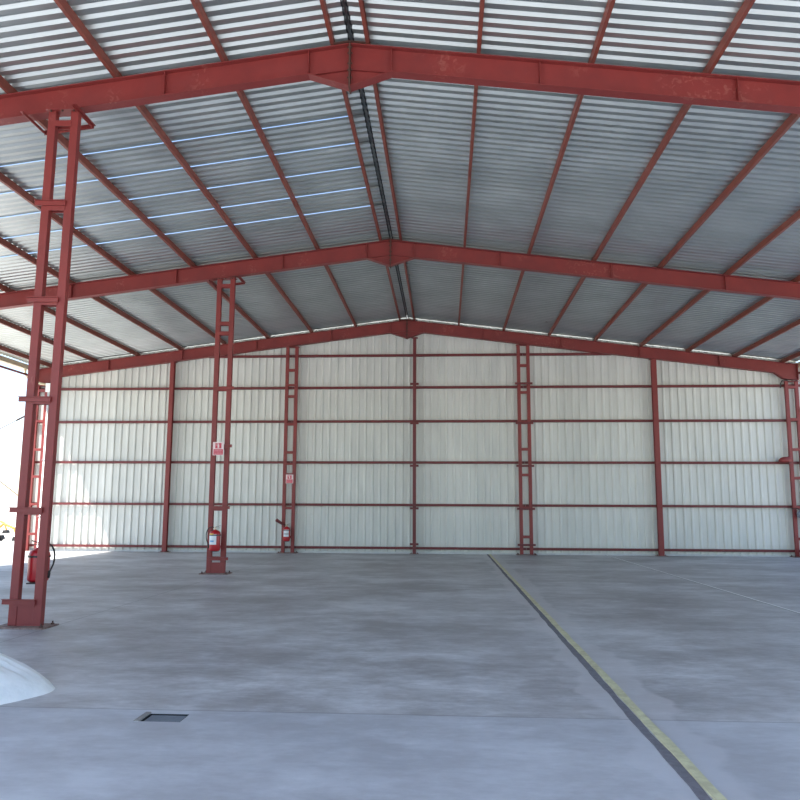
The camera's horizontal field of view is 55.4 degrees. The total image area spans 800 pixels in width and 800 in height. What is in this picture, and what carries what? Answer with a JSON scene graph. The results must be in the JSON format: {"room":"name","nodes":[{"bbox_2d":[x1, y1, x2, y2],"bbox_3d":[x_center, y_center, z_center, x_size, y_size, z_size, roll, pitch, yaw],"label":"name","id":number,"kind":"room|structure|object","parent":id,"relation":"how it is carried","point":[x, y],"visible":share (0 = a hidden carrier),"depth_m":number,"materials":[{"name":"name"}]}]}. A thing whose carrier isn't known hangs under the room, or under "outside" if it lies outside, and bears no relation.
{"room":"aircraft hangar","nodes":[
{"label":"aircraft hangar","id":0,"kind":"room"},
{"bbox_2d":[0,653,54,704],"bbox_3d":[-4.473,2.251,6.535,2.880,0.524,1.693,0,-8,3],"label":"aircraft wing","id":1,"kind":"object","parent":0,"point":[19,681],"visible":1,"depth_m":6.50},
{"bbox_2d":[0,0,406,367],"bbox_3d":[-7.316,-3.873,15.469,13.655,1.766,25.800,0,-8,3],"label":"ceiling","id":2,"kind":"structure","parent":0,"point":[40,48],"depth_m":14.96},
{"bbox_2d":[0,355,27,370],"bbox_3d":[-14.197,-2.846,15.802,0.190,0.194,25.938,0,-8,3],"label":"gutter","id":3,"kind":"object","parent":2,"relation":"attached to","point":[3,359],"visible":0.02,"depth_m":26.56,"materials":[{"name":"beige paint"}]},
{"bbox_2d":[340,0,407,318],"bbox_3d":[-0.475,-4.750,15.230,0.640,0.082,25.890,0,-8,3],"label":"ridge cap","id":4,"kind":"object","parent":2,"relation":"on","point":[345,9],"visible":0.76,"depth_m":14.48,"materials":[{"name":"black metal"}]},
{"bbox_2d":[0,550,799,799],"bbox_3d":[-0.895,2.824,7.546,28.500,0.300,39.600,0,-8,3],"label":"floor","id":5,"kind":"structure","parent":0,"point":[298,676],"depth_m":7.25,"materials":[{"name":"concrete"}]},
{"bbox_2d":[25,385,47,550],"bbox_3d":[-13.072,2.414,27.442,0.690,5.947,0.440,0,-8,3],"label":"lattice column","id":6,"kind":"structure","parent":5,"relation":"on","point":[35,449],"depth_m":27.37,"materials":[{"name":"metal"}]},
{"bbox_2d":[24,369,49,546],"bbox_3d":[-13.102,2.118,27.222,1.029,6.458,0.201,2,-8,-13],"label":"downpipe","id":7,"kind":"object","parent":6,"relation":"attached to","point":[47,389],"visible":0.51,"depth_m":27.37,"materials":[{"name":"beige paint"}]},
{"bbox_2d":[38,319,412,384],"bbox_3d":[-6.408,-1.716,27.625,13.795,2.285,0.250,0,-8,3],"label":"rafter","id":8,"kind":"object","parent":6,"relation":"on","point":[398,328],"visible":0.8,"depth_m":27.61,"materials":[{"name":"red paint"}]},
{"bbox_2d":[0,365,27,375],"bbox_3d":[-13.584,-1.401,23.791,0.076,0.080,8.500,0,-8,3],"label":"tie","id":9,"kind":"object","parent":8,"relation":"attached to","point":[1,366],"visible":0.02,"depth_m":26.41,"materials":[{"name":"paint"}]},
{"bbox_2d":[0,345,51,366],"bbox_3d":[-13.002,-1.791,24.092,0.052,0.136,8.885,0,-8,3],"label":"purlin","id":10,"kind":"object","parent":8,"relation":"on","point":[2,348],"visible":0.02,"depth_m":25.78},
{"bbox_2d":[0,318,97,361],"bbox_3d":[-11.406,-1.997,24.026,0.052,0.136,8.885,0,-8,3],"label":"purlin","id":11,"kind":"object","parent":8,"relation":"on","point":[2,321],"visible":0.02,"depth_m":24.41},
{"bbox_2d":[9,288,140,355],"bbox_3d":[-9.810,-2.203,23.959,0.052,0.136,8.885,0,-8,3],"label":"purlin","id":12,"kind":"object","parent":8,"relation":"on","point":[46,309],"visible":0.64,"depth_m":24.27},
{"bbox_2d":[70,279,183,349],"bbox_3d":[-8.214,-2.408,23.893,0.052,0.136,8.885,0,-8,3],"label":"purlin","id":13,"kind":"object","parent":8,"relation":"on","point":[98,299],"visible":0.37,"depth_m":23.55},
{"bbox_2d":[131,271,226,343],"bbox_3d":[-6.618,-2.614,23.826,0.052,0.136,8.885,0,-8,3],"label":"purlin","id":14,"kind":"object","parent":8,"relation":"on","point":[157,293],"visible":0.64,"depth_m":23.21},
{"bbox_2d":[193,262,269,338],"bbox_3d":[-5.022,-2.819,23.760,0.052,0.136,8.885,0,-8,3],"label":"purlin","id":15,"kind":"object","parent":8,"relation":"on","point":[225,296],"visible":0.64,"depth_m":24.07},
{"bbox_2d":[255,254,312,332],"bbox_3d":[-3.426,-3.025,23.694,0.052,0.136,8.885,0,-8,3],"label":"purlin","id":16,"kind":"object","parent":8,"relation":"on","point":[268,275],"visible":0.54,"depth_m":23.29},
{"bbox_2d":[318,246,356,326],"bbox_3d":[-1.830,-3.231,23.627,0.052,0.136,8.885,0,-8,3],"label":"purlin","id":17,"kind":"object","parent":8,"relation":"on","point":[327,268],"visible":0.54,"depth_m":23.32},
{"bbox_2d":[381,237,400,320],"bbox_3d":[-0.234,-3.443,23.562,0.052,0.118,8.885,0,-8,3],"label":"purlin","id":18,"kind":"object","parent":8,"relation":"on","point":[387,267],"visible":0.53,"depth_m":23.66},
{"bbox_2d":[400,237,414,320],"bbox_3d":[0.279,-3.445,23.532,0.052,0.118,8.885,0,-8,3],"label":"purlin","id":19,"kind":"object","parent":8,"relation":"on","point":[405,266],"visible":0.57,"depth_m":23.50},
{"bbox_2d":[0,103,95,629],"bbox_3d":[-5.038,-0.588,10.745,0.905,7.312,0.644,0,-8,3],"label":"lattice column","id":20,"kind":"structure","parent":5,"relation":"on","point":[23,614],"depth_m":10.57,"materials":[{"name":"metal"}]},
{"bbox_2d":[26,540,55,583],"bbox_3d":[-4.949,2.218,10.451,0.332,0.575,0.316,7,-10,-39],"label":"fire extinguisher","id":21,"kind":"object","parent":20,"relation":"attached to","point":[32,556],"visible":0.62,"depth_m":10.34,"materials":[{"name":"red"}]},
{"bbox_2d":[133,712,188,721],"bbox_3d":[-1.819,2.447,5.824,0.360,0.059,0.250,0,-8,3],"label":"drain cover","id":22,"kind":"object","parent":5,"relation":"on","point":[147,716],"visible":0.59,"depth_m":5.83,"materials":[{"name":"grey metal"}]},
{"bbox_2d":[160,362,177,551],"bbox_3d":[-8.259,1.982,27.215,0.350,6.782,0.260,0,-8,3],"label":"post","id":23,"kind":"object","parent":5,"relation":"on","point":[172,364],"visible":1,"depth_m":27.17,"materials":[{"name":"metal"}]},
{"bbox_2d":[199,275,245,574],"bbox_3d":[-4.422,0.548,18.854,0.820,7.327,0.644,0,-8,3],"label":"lattice column","id":24,"kind":"structure","parent":5,"relation":"on","point":[212,568],"depth_m":18.71,"materials":[{"name":"metal"}]},
{"bbox_2d":[206,526,220,551],"bbox_3d":[-4.421,3.305,18.169,0.328,0.615,0.296,8,-11,-42],"label":"fire extinguisher","id":25,"kind":"object","parent":24,"relation":"attached to","point":[215,535],"visible":1,"depth_m":18.06,"materials":[{"name":"red"}]},
{"bbox_2d":[213,442,223,454],"bbox_3d":[-4.423,1.184,18.540,0.270,0.324,0.006,0,-8,3],"label":"safety sign","id":26,"kind":"object","parent":24,"relation":"attached to","point":[218,447],"visible":1,"depth_m":18.54,"materials":[{"name":"white"}]},
{"bbox_2d":[277,346,299,553],"bbox_3d":[-3.895,1.704,26.993,0.690,7.309,0.440,0,-8,3],"label":"lattice column","id":27,"kind":"structure","parent":5,"relation":"on","point":[287,396],"depth_m":26.95,"materials":[{"name":"metal"}]},
{"bbox_2d":[275,519,289,541],"bbox_3d":[-4.066,4.507,26.427,0.531,0.798,0.278,0,-8,3],"label":"fire extinguisher","id":28,"kind":"object","parent":27,"relation":"attached to","point":[286,530],"visible":1,"depth_m":26.31,"materials":[{"name":"red"}]},
{"bbox_2d":[286,475,292,483],"bbox_3d":[-3.884,2.779,26.775,0.260,0.312,0.006,0,-8,3],"label":"safety sign","id":29,"kind":"object","parent":27,"relation":"attached to","point":[289,478],"visible":1,"depth_m":26.77,"materials":[{"name":"white"}]},
{"bbox_2d":[410,337,418,553],"bbox_3d":[0.508,1.538,26.754,0.310,7.609,0.260,0,-8,3],"label":"post","id":30,"kind":"object","parent":5,"relation":"on","point":[414,383],"visible":1,"depth_m":26.66,"materials":[{"name":"metal"}]},
{"bbox_2d":[515,344,536,554],"bbox_3d":[4.340,1.670,26.506,0.690,7.312,0.440,0,-8,3],"label":"lattice column","id":31,"kind":"structure","parent":5,"relation":"on","point":[518,383],"depth_m":26.44,"materials":[{"name":"metal"}]},
{"bbox_2d":[487,554,711,799],"bbox_3d":[2.296,3.620,14.199,0.087,0.003,24.350,0,-8,3],"label":"channel","id":32,"kind":"object","parent":5,"relation":"on","point":[667,755],"visible":1,"depth_m":5.84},
{"bbox_2d":[489,554,726,799],"bbox_3d":[2.372,3.618,14.194,0.090,0.008,24.350,0,-8,3],"label":"strip","id":33,"kind":"object","parent":5,"relation":"on","point":[666,741],"visible":0.99,"depth_m":5.88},
{"bbox_2d":[649,359,665,555],"bbox_3d":[8.851,1.923,26.201,0.370,6.766,0.260,0,-8,3],"label":"post","id":34,"kind":"object","parent":5,"relation":"on","point":[655,413],"visible":1,"depth_m":26.14,"materials":[{"name":"metal"}]},
{"bbox_2d":[606,555,799,612],"bbox_3d":[6.425,3.847,15.690,0.047,0.005,20.850,0,-8,3],"label":"strip","id":35,"kind":"object","parent":5,"relation":"on","point":[606,555],"visible":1,"depth_m":15.33,"materials":[{"name":"white plastic"}]},
{"bbox_2d":[783,381,799,557],"bbox_3d":[13.471,2.306,25.871,0.690,5.954,0.440,0,-8,3],"label":"lattice column","id":36,"kind":"structure","parent":5,"relation":"on","point":[791,449],"depth_m":25.96,"materials":[{"name":"metal"}]},
{"bbox_2d":[407,320,798,380],"bbox_3d":[6.988,-1.771,26.833,13.505,2.274,0.204,0,-8,3],"label":"rafter","id":37,"kind":"object","parent":36,"relation":"on","point":[786,371],"visible":1,"depth_m":26.81,"materials":[{"name":"red paint"}]},
{"bbox_2d":[458,245,463,325],"bbox_3d":[1.874,-3.245,23.408,0.052,0.136,8.885,0,-8,3],"label":"purlin","id":38,"kind":"object","parent":37,"relation":"on","point":[462,272],"visible":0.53,"depth_m":22.96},
{"bbox_2d":[503,251,527,330],"bbox_3d":[3.468,-3.052,23.286,0.052,0.136,8.885,0,-8,3],"label":"purlin","id":39,"kind":"object","parent":37,"relation":"on","point":[522,272],"visible":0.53,"depth_m":22.97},
{"bbox_2d":[548,256,593,335],"bbox_3d":[5.062,-2.859,23.163,0.052,0.136,8.885,0,-8,3],"label":"purlin","id":40,"kind":"object","parent":37,"relation":"on","point":[582,279],"visible":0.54,"depth_m":22.74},
{"bbox_2d":[593,264,659,340],"bbox_3d":[6.657,-2.666,23.041,0.052,0.136,8.885,0,-8,3],"label":"purlin","id":41,"kind":"object","parent":37,"relation":"on","point":[637,292],"visible":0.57,"depth_m":22.74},
{"bbox_2d":[639,271,727,346],"bbox_3d":[8.251,-2.473,22.918,0.052,0.136,8.885,0,-8,3],"label":"purlin","id":42,"kind":"object","parent":37,"relation":"on","point":[703,293],"visible":0.64,"depth_m":22.51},
{"bbox_2d":[685,277,795,351],"bbox_3d":[9.845,-2.280,22.796,0.052,0.136,8.885,0,-8,3],"label":"purlin","id":43,"kind":"object","parent":37,"relation":"on","point":[763,301],"visible":0.64,"depth_m":22.41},
{"bbox_2d":[732,319,799,356],"bbox_3d":[11.440,-2.087,22.673,0.052,0.136,8.885,0,-8,3],"label":"purlin","id":44,"kind":"object","parent":37,"relation":"on","point":[796,323],"visible":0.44,"depth_m":23.72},
{"bbox_2d":[779,351,799,362],"bbox_3d":[13.034,-1.893,22.551,0.052,0.136,8.885,0,-8,3],"label":"purlin","id":45,"kind":"object","parent":37,"relation":"on","point":[797,354],"visible":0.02,"depth_m":25.75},
{"bbox_2d":[778,456,791,463],"bbox_3d":[13.042,2.034,25.834,0.400,0.240,0.195,0,-8,3],"label":"work lamp","id":46,"kind":"object","parent":36,"relation":"attached to","point":[788,459],"visible":1,"depth_m":25.76,"materials":[{"name":"metal"}]},
{"bbox_3d":[-14.535,-1.035,2.956,0.690,5.947,0.440,0,-8,3],"label":"lattice column","id":47,"kind":"structure","parent":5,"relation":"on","visible":0},
{"bbox_3d":[-7.871,-5.166,3.140,13.795,2.285,0.250,0,-8,3],"label":"rafter","id":48,"kind":"object","parent":47,"relation":"on","visible":0},
{"bbox_2d":[0,75,10,93],"bbox_3d":[-6.024,-5.183,6.985,0.052,0.136,8.615,0,-8,3],"label":"purlin","id":49,"kind":"object","parent":48,"relation":"on","point":[5,86],"visible":1,"depth_m":11.11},
{"bbox_2d":[54,0,117,77],"bbox_3d":[-4.428,-5.388,6.919,0.052,0.136,8.615,0,-8,3],"label":"purlin","id":50,"kind":"object","parent":48,"relation":"on","point":[63,5],"visible":1,"depth_m":10.25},
{"bbox_2d":[190,0,224,61],"bbox_3d":[-2.832,-5.594,6.853,0.052,0.136,8.615,0,-8,3],"label":"purlin","id":51,"kind":"object","parent":48,"relation":"on","point":[197,5],"visible":1,"depth_m":10.38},
{"bbox_2d":[319,0,333,44],"bbox_3d":[-1.236,-5.806,6.787,0.052,0.118,8.615,0,-8,3],"label":"purlin","id":52,"kind":"object","parent":48,"relation":"on","point":[322,2],"visible":1,"depth_m":10.53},
{"bbox_2d":[358,0,368,43],"bbox_3d":[-0.723,-5.809,6.757,0.052,0.118,8.615,0,-8,3],"label":"purlin","id":53,"kind":"object","parent":48,"relation":"on","point":[361,2],"visible":1,"depth_m":10.51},
{"bbox_3d":[12.008,-1.143,1.386,0.690,5.954,0.440,0,-8,3],"label":"lattice column","id":54,"kind":"structure","parent":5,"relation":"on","visible":0},
{"bbox_3d":[5.525,-5.220,2.348,13.505,2.274,0.204,0,-8,3],"label":"rafter","id":55,"kind":"object","parent":54,"relation":"on","visible":0},
{"bbox_2d":[477,0,484,53],"bbox_3d":[0.872,-5.609,6.633,0.052,0.136,8.615,0,-8,3],"label":"purlin","id":56,"kind":"object","parent":55,"relation":"on","point":[482,2],"visible":1,"depth_m":10.28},
{"bbox_2d":[590,0,615,63],"bbox_3d":[2.466,-5.415,6.511,0.052,0.136,8.615,0,-8,3],"label":"purlin","id":57,"kind":"object","parent":55,"relation":"on","point":[610,4],"visible":1,"depth_m":10.05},
{"bbox_2d":[707,0,755,73],"bbox_3d":[4.060,-5.222,6.388,0.052,0.136,8.615,0,-8,3],"label":"purlin","id":58,"kind":"object","parent":55,"relation":"on","point":[746,6],"visible":1,"depth_m":9.80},
{"bbox_3d":[12.498,0.011,9.581,0.690,5.954,0.440,0,-8,3],"label":"lattice column","id":59,"kind":"structure","parent":5,"relation":"on","visible":0},
{"bbox_2d":[349,42,799,113],"bbox_3d":[6.015,-4.066,10.542,13.505,2.274,0.204,0,-8,3],"label":"rafter","id":60,"kind":"object","parent":59,"relation":"on","point":[369,64],"visible":1,"depth_m":10.81,"materials":[{"name":"red paint"}]},
{"bbox_2d":[463,51,477,246],"bbox_3d":[1.369,-4.436,14.954,0.052,0.136,8.200,0,-8,3],"label":"purlin","id":61,"kind":"object","parent":60,"relation":"on","point":[475,86],"visible":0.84,"depth_m":14.10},
{"bbox_2d":[528,58,590,253],"bbox_3d":[2.963,-4.243,14.832,0.052,0.136,8.200,0,-8,3],"label":"purlin","id":62,"kind":"object","parent":60,"relation":"on","point":[579,98],"visible":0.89,"depth_m":13.95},
{"bbox_2d":[594,65,706,260],"bbox_3d":[4.557,-4.050,14.709,0.052,0.136,8.200,0,-8,3],"label":"purlin","id":63,"kind":"object","parent":60,"relation":"on","point":[684,109],"visible":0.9,"depth_m":13.81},
{"bbox_2d":[660,113,799,267],"bbox_3d":[6.152,-3.857,14.587,0.052,0.136,8.200,0,-8,3],"label":"purlin","id":64,"kind":"object","parent":60,"relation":"on","point":[792,118],"visible":1,"depth_m":13.75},
{"bbox_2d":[727,209,799,274],"bbox_3d":[7.746,-3.664,14.464,0.052,0.136,8.200,0,-8,3],"label":"purlin","id":65,"kind":"object","parent":60,"relation":"on","point":[796,216],"visible":1,"depth_m":16.32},
{"bbox_3d":[12.982,1.152,17.676,0.690,5.954,0.440,0,-8,3],"label":"lattice column","id":66,"kind":"structure","parent":5,"relation":"on","visible":0},
{"bbox_2d":[390,239,799,299],"bbox_3d":[6.499,-2.925,18.638,13.505,2.274,0.204,0,-8,3],"label":"rafter","id":67,"kind":"object","parent":66,"relation":"on","point":[401,252],"visible":1,"depth_m":18.77,"materials":[{"name":"red paint"}]},
{"bbox_3d":[-14.045,0.119,11.151,0.690,5.947,0.440,0,-8,3],"label":"lattice column","id":68,"kind":"structure","parent":5,"relation":"on","visible":0},
{"bbox_2d":[0,40,365,125],"bbox_3d":[-7.381,-4.011,11.335,13.795,2.285,0.250,0,-8,3],"label":"rafter","id":69,"kind":"object","parent":68,"relation":"on","point":[326,65],"visible":0.8,"depth_m":11.16,"materials":[{"name":"red paint"}]},
{"bbox_2d":[0,237,69,283],"bbox_3d":[-8.719,-3.599,15.439,0.052,0.136,8.200,0,-8,3],"label":"purlin","id":70,"kind":"object","parent":69,"relation":"on","point":[3,242],"visible":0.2,"depth_m":17.36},
{"bbox_2d":[0,172,130,274],"bbox_3d":[-7.123,-3.805,15.372,0.052,0.136,8.200,0,-8,3],"label":"purlin","id":71,"kind":"object","parent":69,"relation":"on","point":[5,180],"visible":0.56,"depth_m":15.95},
{"bbox_2d":[11,86,192,266],"bbox_3d":[-5.527,-4.011,15.306,0.052,0.136,8.200,0,-8,3],"label":"purlin","id":72,"kind":"object","parent":69,"relation":"on","point":[62,140],"visible":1,"depth_m":14.99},
{"bbox_2d":[117,70,254,257],"bbox_3d":[-3.931,-4.216,15.240,0.052,0.136,8.200,0,-8,3],"label":"purlin","id":73,"kind":"object","parent":69,"relation":"on","point":[143,110],"visible":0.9,"depth_m":14.36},
{"bbox_2d":[225,54,317,249],"bbox_3d":[-2.335,-4.422,15.173,0.052,0.136,8.200,0,-8,3],"label":"purlin","id":74,"kind":"object","parent":69,"relation":"on","point":[241,94],"visible":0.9,"depth_m":14.24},
{"bbox_2d":[334,39,380,240],"bbox_3d":[-0.739,-4.634,15.108,0.052,0.118,8.200,0,-8,3],"label":"purlin","id":75,"kind":"object","parent":69,"relation":"on","point":[345,94],"visible":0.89,"depth_m":14.65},
{"bbox_2d":[368,36,401,239],"bbox_3d":[-0.226,-4.636,15.078,0.052,0.118,8.200,0,-8,3],"label":"purlin","id":76,"kind":"object","parent":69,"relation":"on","point":[375,87],"visible":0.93,"depth_m":14.43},
{"bbox_3d":[-13.562,1.260,19.247,0.690,5.947,0.440,0,-8,3],"label":"lattice column","id":77,"kind":"structure","parent":5,"relation":"on","visible":0},
{"bbox_2d":[0,238,399,309],"bbox_3d":[-6.898,-2.871,19.431,13.795,2.285,0.250,0,-8,3],"label":"rafter","id":78,"kind":"object","parent":77,"relation":"on","point":[378,251],"visible":0.97,"depth_m":19.34,"materials":[{"name":"red paint"}]},
{"bbox_2d":[29,318,799,554],"bbox_3d":[0.388,1.155,27.021,27.772,8.312,0.042,0,-8,3],"label":"wall","id":79,"kind":"structure","parent":0,"point":[586,484],"depth_m":26.91,"materials":[{"name":"metal"}]},
{"bbox_2d":[29,544,161,547],"bbox_3d":[-10.870,5.176,27.062,5.214,0.085,0.090,0,-8,3],"label":"girt","id":80,"kind":"object","parent":79,"relation":"attached to","point":[31,545],"depth_m":27.02,"materials":[{"name":"paint"}]},
{"bbox_2d":[32,502,163,504],"bbox_3d":[-10.863,3.712,27.268,5.214,0.085,0.090,0,-8,3],"label":"girt","id":81,"kind":"object","parent":79,"relation":"attached to","point":[54,503],"depth_m":27.22,"materials":[{"name":"paint"}]},
{"bbox_2d":[35,461,165,463],"bbox_3d":[-10.857,2.244,27.475,5.214,0.085,0.090,0,-8,3],"label":"girt","id":82,"kind":"object","parent":79,"relation":"attached to","point":[127,462],"depth_m":27.41,"materials":[{"name":"paint"}]},
{"bbox_2d":[38,421,167,423],"bbox_3d":[-10.851,0.802,27.677,5.214,0.085,0.090,0,-8,3],"label":"girt","id":83,"kind":"object","parent":79,"relation":"attached to","point":[59,421],"depth_m":27.61,"materials":[{"name":"paint"}]},
{"bbox_2d":[40,387,168,390],"bbox_3d":[-10.845,-0.400,27.846,5.214,0.085,0.090,0,-8,3],"label":"girt","id":84,"kind":"object","parent":79,"relation":"attached to","point":[149,388],"depth_m":27.78,"materials":[{"name":"paint"}]},
{"bbox_2d":[167,545,287,547],"bbox_3d":[-6.083,5.158,26.779,4.364,0.085,0.090,0,-8,3],"label":"girt","id":85,"kind":"object","parent":79,"relation":"attached to","point":[168,546],"depth_m":26.78,"materials":[{"name":"paint"}]},
{"bbox_2d":[169,503,288,505],"bbox_3d":[-6.077,3.693,26.985,4.364,0.085,0.090,0,-8,3],"label":"girt","id":86,"kind":"object","parent":79,"relation":"attached to","point":[239,504],"depth_m":26.91,"materials":[{"name":"paint"}]},
{"bbox_2d":[171,461,289,463],"bbox_3d":[-6.070,2.225,27.191,4.364,0.085,0.090,0,-8,3],"label":"girt","id":87,"kind":"object","parent":79,"relation":"attached to","point":[172,462],"depth_m":27.15,"materials":[{"name":"paint"}]},
{"bbox_2d":[173,420,290,422],"bbox_3d":[-6.064,0.784,27.394,4.364,0.085,0.090,0,-8,3],"label":"girt","id":88,"kind":"object","parent":79,"relation":"attached to","point":[221,421],"depth_m":27.33,"materials":[{"name":"paint"}]},
{"bbox_2d":[175,387,291,389],"bbox_3d":[-6.059,-0.418,27.563,4.364,0.085,0.090,0,-8,3],"label":"girt","id":89,"kind":"object","parent":79,"relation":"attached to","point":[176,388],"depth_m":27.51,"materials":[{"name":"paint"}]},
{"bbox_2d":[211,355,292,357],"bbox_3d":[-5.415,-1.577,27.688,3.084,0.085,0.090,0,-8,3],"label":"girt","id":90,"kind":"object","parent":79,"relation":"attached to","point":[226,356],"depth_m":27.63,"materials":[{"name":"paint"}]},
{"bbox_2d":[288,546,412,548],"bbox_3d":[-1.701,5.141,26.520,4.404,0.085,0.090,0,-8,3],"label":"girt","id":91,"kind":"object","parent":79,"relation":"attached to","point":[295,547],"depth_m":26.49,"materials":[{"name":"paint"}]},
{"bbox_2d":[289,503,412,505],"bbox_3d":[-1.694,3.676,26.726,4.404,0.085,0.090,0,-8,3],"label":"girt","id":92,"kind":"object","parent":79,"relation":"attached to","point":[290,504],"depth_m":26.71,"materials":[{"name":"paint"}]},
{"bbox_2d":[290,461,412,463],"bbox_3d":[-1.688,2.208,26.932,4.404,0.085,0.090,0,-8,3],"label":"girt","id":93,"kind":"object","parent":79,"relation":"attached to","point":[297,462],"depth_m":26.88,"materials":[{"name":"paint"}]},
{"bbox_2d":[291,420,412,422],"bbox_3d":[-1.682,0.767,27.135,4.404,0.085,0.090,0,-8,3],"label":"girt","id":94,"kind":"object","parent":79,"relation":"attached to","point":[292,421],"depth_m":27.09,"materials":[{"name":"paint"}]},
{"bbox_2d":[292,386,412,388],"bbox_3d":[-1.677,-0.436,27.304,4.404,0.085,0.090,0,-8,3],"label":"girt","id":95,"kind":"object","parent":79,"relation":"attached to","point":[349,387],"depth_m":27.24,"materials":[{"name":"paint"}]},
{"bbox_2d":[293,354,412,357],"bbox_3d":[-1.671,-1.591,27.466,4.404,0.085,0.090,0,-8,3],"label":"girt","id":96,"kind":"object","parent":79,"relation":"attached to","point":[349,355],"depth_m":27.41,"materials":[{"name":"paint"}]},
{"bbox_2d":[29,549,794,556],"bbox_3d":[0.302,5.312,26.508,27.630,0.065,0.180,0,-8,3],"label":"trim","id":97,"kind":"structure","parent":79,"relation":"attached to","point":[628,554],"depth_m":26.36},
{"bbox_2d":[416,386,522,388],"bbox_3d":[2.441,-0.452,27.060,3.834,0.085,0.090,0,-8,3],"label":"girt","id":98,"kind":"object","parent":79,"relation":"attached to","point":[417,387],"depth_m":27.05,"materials":[{"name":"paint"}]},
{"bbox_2d":[416,353,522,356],"bbox_3d":[2.446,-1.607,27.223,3.834,0.085,0.090,0,-8,3],"label":"girt","id":99,"kind":"object","parent":79,"relation":"attached to","point":[483,354],"depth_m":27.19,"materials":[{"name":"paint"}]},
{"bbox_2d":[416,420,523,422],"bbox_3d":[2.436,0.750,26.891,3.834,0.085,0.090,0,-8,3],"label":"girt","id":100,"kind":"object","parent":79,"relation":"attached to","point":[419,421],"depth_m":26.88,"materials":[{"name":"paint"}]},
{"bbox_2d":[416,461,524,463],"bbox_3d":[2.430,2.192,26.688,3.834,0.085,0.090,0,-8,3],"label":"girt","id":101,"kind":"object","parent":79,"relation":"attached to","point":[417,462],"depth_m":26.65,"materials":[{"name":"paint"}]},
{"bbox_2d":[416,504,524,506],"bbox_3d":[2.423,3.660,26.482,3.834,0.085,0.090,0,-8,3],"label":"girt","id":102,"kind":"object","parent":79,"relation":"attached to","point":[470,505],"depth_m":26.42,"materials":[{"name":"paint"}]},
{"bbox_2d":[416,547,525,549],"bbox_3d":[2.417,5.124,26.276,3.834,0.085,0.090,0,-8,3],"label":"girt","id":103,"kind":"object","parent":79,"relation":"attached to","point":[422,548],"depth_m":26.24,"materials":[{"name":"paint"}]},
{"bbox_2d":[523,353,607,355],"bbox_3d":[5.915,-1.621,27.017,3.104,0.085,0.090,0,-8,3],"label":"girt","id":104,"kind":"object","parent":79,"relation":"attached to","point":[524,354],"depth_m":27.00,"materials":[{"name":"paint"}]},
{"bbox_2d":[523,385,650,387],"bbox_3d":[6.614,-0.468,26.813,4.514,0.085,0.090,0,-8,3],"label":"girt","id":105,"kind":"object","parent":79,"relation":"attached to","point":[550,386],"depth_m":26.76,"materials":[{"name":"paint"}]},
{"bbox_2d":[524,419,652,421],"bbox_3d":[6.609,0.734,26.644,4.514,0.085,0.090,0,-8,3],"label":"girt","id":106,"kind":"object","parent":79,"relation":"attached to","point":[645,420],"depth_m":26.59,"materials":[{"name":"paint"}]},
{"bbox_2d":[525,461,654,463],"bbox_3d":[6.602,2.176,26.441,4.514,0.085,0.090,0,-8,3],"label":"girt","id":107,"kind":"object","parent":79,"relation":"attached to","point":[526,462],"depth_m":26.39,"materials":[{"name":"paint"}]},
{"bbox_2d":[526,504,655,506],"bbox_3d":[6.596,3.643,26.235,4.514,0.085,0.090,0,-8,3],"label":"girt","id":108,"kind":"object","parent":79,"relation":"attached to","point":[527,505],"depth_m":26.21,"materials":[{"name":"paint"}]},
{"bbox_2d":[526,548,657,550],"bbox_3d":[6.589,5.108,26.029,4.514,0.085,0.090,0,-8,3],"label":"girt","id":109,"kind":"object","parent":79,"relation":"attached to","point":[552,549],"depth_m":25.98,"materials":[{"name":"paint"}]},
{"bbox_2d":[659,419,795,421],"bbox_3d":[11.375,0.715,26.362,5.024,0.085,0.090,0,-8,3],"label":"girt","id":110,"kind":"object","parent":79,"relation":"attached to","point":[660,420],"depth_m":26.33,"materials":[{"name":"paint"}]},
{"bbox_2d":[657,384,799,387],"bbox_3d":[11.381,-0.487,26.531,5.024,0.085,0.090,0,-8,3],"label":"girt","id":111,"kind":"object","parent":79,"relation":"attached to","point":[750,385],"depth_m":26.50,"materials":[{"name":"paint"}]},
{"bbox_2d":[661,461,798,463],"bbox_3d":[11.369,2.157,26.159,5.024,0.085,0.090,0,-8,3],"label":"girt","id":112,"kind":"object","parent":79,"relation":"attached to","point":[662,462],"depth_m":26.14,"materials":[{"name":"paint"}]},
{"bbox_2d":[663,505,799,507],"bbox_3d":[11.363,3.625,25.953,5.024,0.085,0.090,0,-8,3],"label":"girt","id":113,"kind":"object","parent":79,"relation":"attached to","point":[701,506],"depth_m":25.91,"materials":[{"name":"paint"}]},
{"bbox_2d":[664,549,799,551],"bbox_3d":[11.356,5.089,25.747,5.024,0.085,0.090,0,-8,3],"label":"girt","id":114,"kind":"object","parent":79,"relation":"attached to","point":[682,550],"depth_m":25.72,"materials":[{"name":"paint"}]},
{"bbox_2d":[347,0,799,361],"bbox_3d":[6.324,-3.928,14.662,13.595,1.755,25.800,0,-8,3],"label":"ceiling","id":115,"kind":"structure","parent":0,"point":[519,134],"depth_m":14.33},
{"label":"outside","id":116,"kind":"structure","parent":0,"visible":0},
{"bbox_2d":[0,516,15,550],"bbox_3d":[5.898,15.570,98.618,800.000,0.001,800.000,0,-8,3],"label":"ground","id":117,"kind":"structure","parent":116,"point":[6,544],"depth_m":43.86,"materials":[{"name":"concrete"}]},
{"bbox_2d":[0,522,14,540],"bbox_3d":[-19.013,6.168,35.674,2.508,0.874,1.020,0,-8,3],"label":"excavator","id":118,"kind":"object","parent":117,"relation":"on","point":[2,537],"visible":0.62,"depth_m":35.64,"materials":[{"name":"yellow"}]},
{"bbox_2d":[0,498,17,515],"bbox_3d":[-71.422,18.059,129.189,26.600,2.910,12.600,0,-8,3],"label":"building","id":119,"kind":"structure","parent":117,"relation":"on","point":[5,503],"depth_m":122.73,"materials":[{"name":"white"}]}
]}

